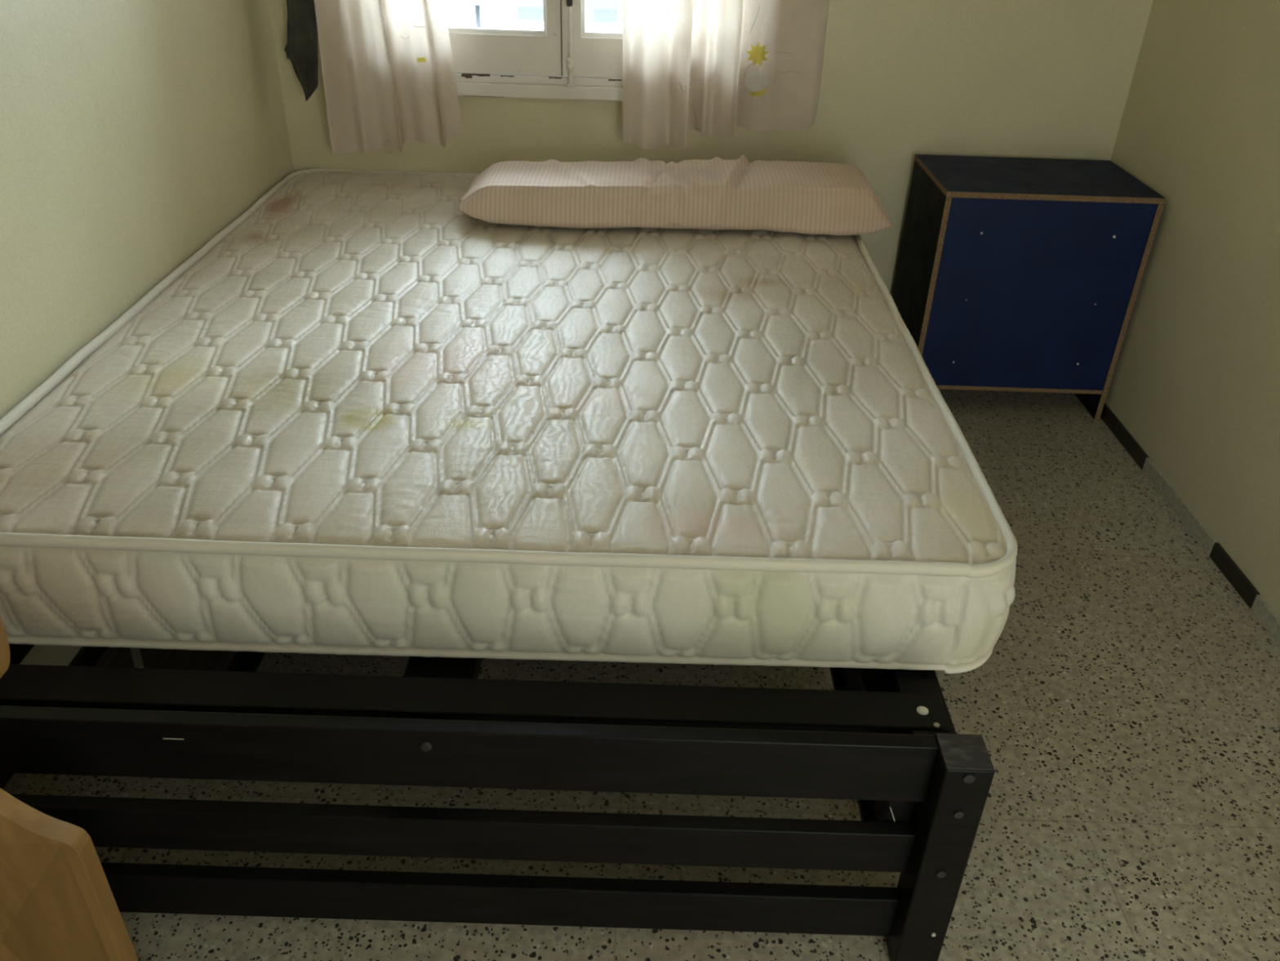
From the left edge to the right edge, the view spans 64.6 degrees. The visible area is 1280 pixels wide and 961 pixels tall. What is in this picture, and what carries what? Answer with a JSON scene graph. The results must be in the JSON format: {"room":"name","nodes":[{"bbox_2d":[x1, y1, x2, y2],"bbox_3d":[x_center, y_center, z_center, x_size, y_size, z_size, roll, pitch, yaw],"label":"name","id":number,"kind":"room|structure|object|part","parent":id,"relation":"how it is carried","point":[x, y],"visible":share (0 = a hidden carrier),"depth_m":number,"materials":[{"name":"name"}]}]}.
{"room":"bedroom","nodes":[
{"label":"bedroom","id":0,"kind":"room"},
{"bbox_2d":[0,0,293,665],"bbox_3d":[-1.159,-0.207,0.465,0.150,2.600,5.770,2,32,0],"label":"wall","id":1,"kind":"structure","parent":0,"point":[134,133],"depth_m":2.05,"materials":[{"name":"yellow paint"}]},
{"bbox_2d":[0,646,102,789],"bbox_3d":[-1.102,0.507,1.746,0.010,0.042,3.598,2,32,0],"label":"baseboard","id":2,"kind":"structure","parent":1,"relation":"attached to","point":[85,656],"depth_m":1.98,"materials":[{"name":"grey tile"}]},
{"bbox_2d":[3,389,1279,960],"bbox_3d":[0.114,1.051,1.083,2.774,0.120,5.540,2,32,0],"label":"floor","id":3,"kind":"structure","parent":0,"point":[1124,706],"depth_m":1.78,"materials":[{"name":"stone"}]},
{"bbox_2d":[0,616,138,960],"bbox_3d":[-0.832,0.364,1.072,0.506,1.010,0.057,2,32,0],"label":"chair","id":4,"kind":"object","parent":3,"relation":"on","point":[58,903],"visible":1,"depth_m":1.10,"materials":[{"name":"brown wood"}]},
{"bbox_3d":[-0.838,0.545,1.187,0.476,0.459,0.052,2,32,0],"label":"carved panel","id":5,"kind":"part","parent":4,"relation":"part of","materials":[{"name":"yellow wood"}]},
{"bbox_2d":[94,646,237,671],"bbox_3d":[-0.940,0.220,2.241,0.255,0.017,0.650,2,32,0],"label":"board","id":6,"kind":"object","parent":3,"relation":"on","point":[122,657],"visible":0.05,"depth_m":2.01,"materials":[{"name":"black wood"}]},
{"bbox_2d":[232,651,265,671],"bbox_3d":[-0.774,0.175,2.322,0.040,0.018,0.860,2,32,0],"label":"loose slat","id":7,"kind":"object","parent":3,"relation":"on","point":[250,661],"visible":0.02,"depth_m":2.01,"materials":[{"name":"black paint"}]},
{"bbox_2d":[0,643,995,960],"bbox_3d":[-0.297,-0.048,2.315,1.516,0.431,2.186,2,32,0],"label":"frame","id":8,"kind":"object","parent":3,"relation":"on","point":[886,740],"visible":0.38,"depth_m":1.42,"materials":[{"name":"black paint"}]},
{"bbox_3d":[-1.024,-0.147,2.271,0.056,0.106,2.056,2,32,0],"label":"rail","id":9,"kind":"part","parent":8,"relation":"part of","materials":[{"name":"black paint"}]},
{"bbox_3d":[-0.313,0.496,1.429,1.390,0.080,0.024,2,32,0],"label":"footboard rail","id":10,"kind":"part","parent":8,"relation":"part of","materials":[{"name":"black paint"}]},
{"bbox_3d":[-0.309,0.361,1.346,1.390,0.104,0.024,2,32,0],"label":"footboard rail","id":11,"kind":"part","parent":8,"relation":"part of","materials":[{"name":"black paint"}]},
{"bbox_3d":[-0.317,0.620,1.506,1.390,0.086,0.024,2,32,0],"label":"footboard rail","id":12,"kind":"part","parent":8,"relation":"part of","materials":[{"name":"black paint"}]},
{"bbox_2d":[0,168,1017,673],"bbox_3d":[-0.247,-0.334,2.309,1.660,0.210,1.989,2,32,0],"label":"mattress","id":13,"kind":"object","parent":8,"relation":"on","point":[371,414],"visible":0.88,"depth_m":1.64,"materials":[{"name":"beige fabric"}]},
{"bbox_2d":[457,155,893,235],"bbox_3d":[0.095,-0.782,2.718,1.151,0.132,0.357,2,32,0],"label":"pillow","id":14,"kind":"object","parent":13,"relation":"on","point":[716,193],"visible":1,"depth_m":2.60,"materials":[{"name":"fabric"}]},
{"bbox_3d":[0.430,-0.084,2.281,0.064,0.146,2.056,2,32,0],"label":"rail","id":15,"kind":"part","parent":8,"relation":"part of","materials":[{"name":"black paint"}]},
{"bbox_3d":[0.412,0.531,1.415,0.063,0.430,0.063,2,32,0],"label":"post","id":16,"kind":"part","parent":8,"relation":"part of","materials":[{"name":"black paint"}]},
{"bbox_3d":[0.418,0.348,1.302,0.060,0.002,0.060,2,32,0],"label":"post","id":17,"kind":"part","parent":8,"relation":"part of","materials":[{"name":"black paint"}]},
{"bbox_2d":[892,154,1165,419],"bbox_3d":[1.095,-0.577,3.020,0.580,0.664,0.412,2,32,0],"label":"base cabinet","id":18,"kind":"object","parent":3,"relation":"on","point":[1017,274],"visible":0.93,"depth_m":2.83,"materials":[{"name":"blue laminate"}]},
{"bbox_3d":[0.814,-0.577,3.020,0.016,0.648,0.390,2,32,0],"label":"panel","id":19,"kind":"part","parent":18,"relation":"part of","materials":[{"name":"black laminate"}]},
{"bbox_3d":[1.089,-0.370,3.142,0.547,0.013,0.390,2,32,0],"label":"panel","id":20,"kind":"part","parent":18,"relation":"part of","materials":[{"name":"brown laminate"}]},
{"bbox_3d":[1.093,-0.510,2.834,0.547,0.550,0.007,2,32,0],"label":"panel","id":21,"kind":"part","parent":18,"relation":"part of","materials":[{"name":"blue laminate"}]},
{"bbox_3d":[1.104,-0.850,2.845,0.579,0.016,0.390,2,32,0],"label":"panel","id":22,"kind":"part","parent":18,"relation":"part of","materials":[{"name":"black laminate"}]},
{"bbox_3d":[1.376,-0.559,3.020,0.016,0.648,0.390,2,32,0],"label":"panel","id":23,"kind":"part","parent":18,"relation":"part of","materials":[{"name":"black laminate"}]},
{"bbox_2d":[267,0,1153,296],"bbox_3d":[0.197,-1.573,2.839,2.474,2.700,0.250,2,32,0],"label":"wall","id":24,"kind":"structure","parent":0,"point":[901,80],"depth_m":2.98,"materials":[{"name":"yellow paint"}]},
{"bbox_2d":[448,0,622,101],"bbox_3d":[-0.213,-1.652,2.654,1.280,1.234,0.096,2,32,0],"label":"window","id":25,"kind":"structure","parent":24,"relation":"in","point":[562,60],"depth_m":2.90,"materials":[{"name":"white paint"}]},
{"bbox_3d":[-0.503,-1.664,2.649,0.585,1.120,0.040,2,32,0],"label":"sash","id":26,"kind":"part","parent":25,"relation":"part of","materials":[{"name":"white paint"}]},
{"bbox_3d":[-0.213,-1.656,2.660,1.280,1.234,0.082,2,32,0],"label":"frame","id":27,"kind":"part","parent":25,"relation":"part of","materials":[{"name":"white paint"}]},
{"bbox_3d":[-0.194,-1.364,2.789,0.015,0.105,0.023,2,32,0],"label":"bolt handle","id":28,"kind":"part","parent":25,"relation":"part of","materials":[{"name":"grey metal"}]},
{"bbox_3d":[-0.186,-1.619,2.631,0.010,1.124,0.009,2,32,0],"label":"bolt rod","id":29,"kind":"part","parent":25,"relation":"part of","materials":[{"name":"white paint"}]},
{"bbox_3d":[0.081,-1.644,2.647,0.579,1.120,0.040,2,32,0],"label":"sash","id":30,"kind":"part","parent":25,"relation":"part of","materials":[{"name":"white paint"}]},
{"bbox_3d":[-0.918,-1.813,2.483,0.010,0.031,0.140,2,32,0],"label":"wall hook","id":31,"kind":"object","parent":24,"relation":"attached to","visible":0},
{"bbox_2d":[284,0,318,101],"bbox_3d":[-0.927,-1.434,2.663,0.089,0.832,0.064,12,33,16],"label":"hanging cloth","id":32,"kind":"object","parent":31,"relation":"hanging from","point":[301,48],"visible":0.99,"depth_m":2.79,"materials":[{"name":"grey fabric"}]},
{"bbox_3d":[-0.163,-2.119,2.287,1.660,0.021,0.128,2,32,0],"label":"curtain rod","id":33,"kind":"object","parent":24,"relation":"attached to","visible":0},
{"bbox_2d":[314,0,462,155],"bbox_3d":[-0.686,-1.513,2.584,0.381,1.342,0.073,2,32,0],"label":"curtain","id":34,"kind":"object","parent":33,"relation":"hanging from","point":[388,77],"visible":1,"depth_m":2.83,"materials":[{"name":"white fabric"}]},
{"bbox_2d":[622,0,829,149],"bbox_3d":[0.229,-1.503,2.574,0.589,1.300,0.098,2,32,0],"label":"curtain","id":35,"kind":"object","parent":33,"relation":"hanging from","point":[711,67],"visible":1,"depth_m":2.81,"materials":[{"name":"white fabric"}]},
{"bbox_2d":[1104,0,1279,617],"bbox_3d":[1.464,-0.124,0.465,0.150,2.600,5.770,2,32,0],"label":"wall","id":36,"kind":"structure","parent":0,"point":[1195,381],"depth_m":2.48,"materials":[{"name":"yellow paint"}]},
{"bbox_2d":[1100,402,1279,646],"bbox_3d":[1.361,0.585,1.746,0.010,0.042,3.598,2,32,0],"label":"baseboard","id":37,"kind":"structure","parent":36,"relation":"attached to","point":[1265,614],"depth_m":2.49,"materials":[{"name":"grey tile"}]},
{"label":"outside","id":38,"kind":"structure","parent":0,"visible":0},
{"bbox_2d":[443,0,622,32],"bbox_3d":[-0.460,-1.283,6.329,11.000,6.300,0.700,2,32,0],"label":"window pane","id":39,"kind":"structure","parent":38,"point":[601,15],"depth_m":5.50,"materials":[{"name":"white"}]}
]}

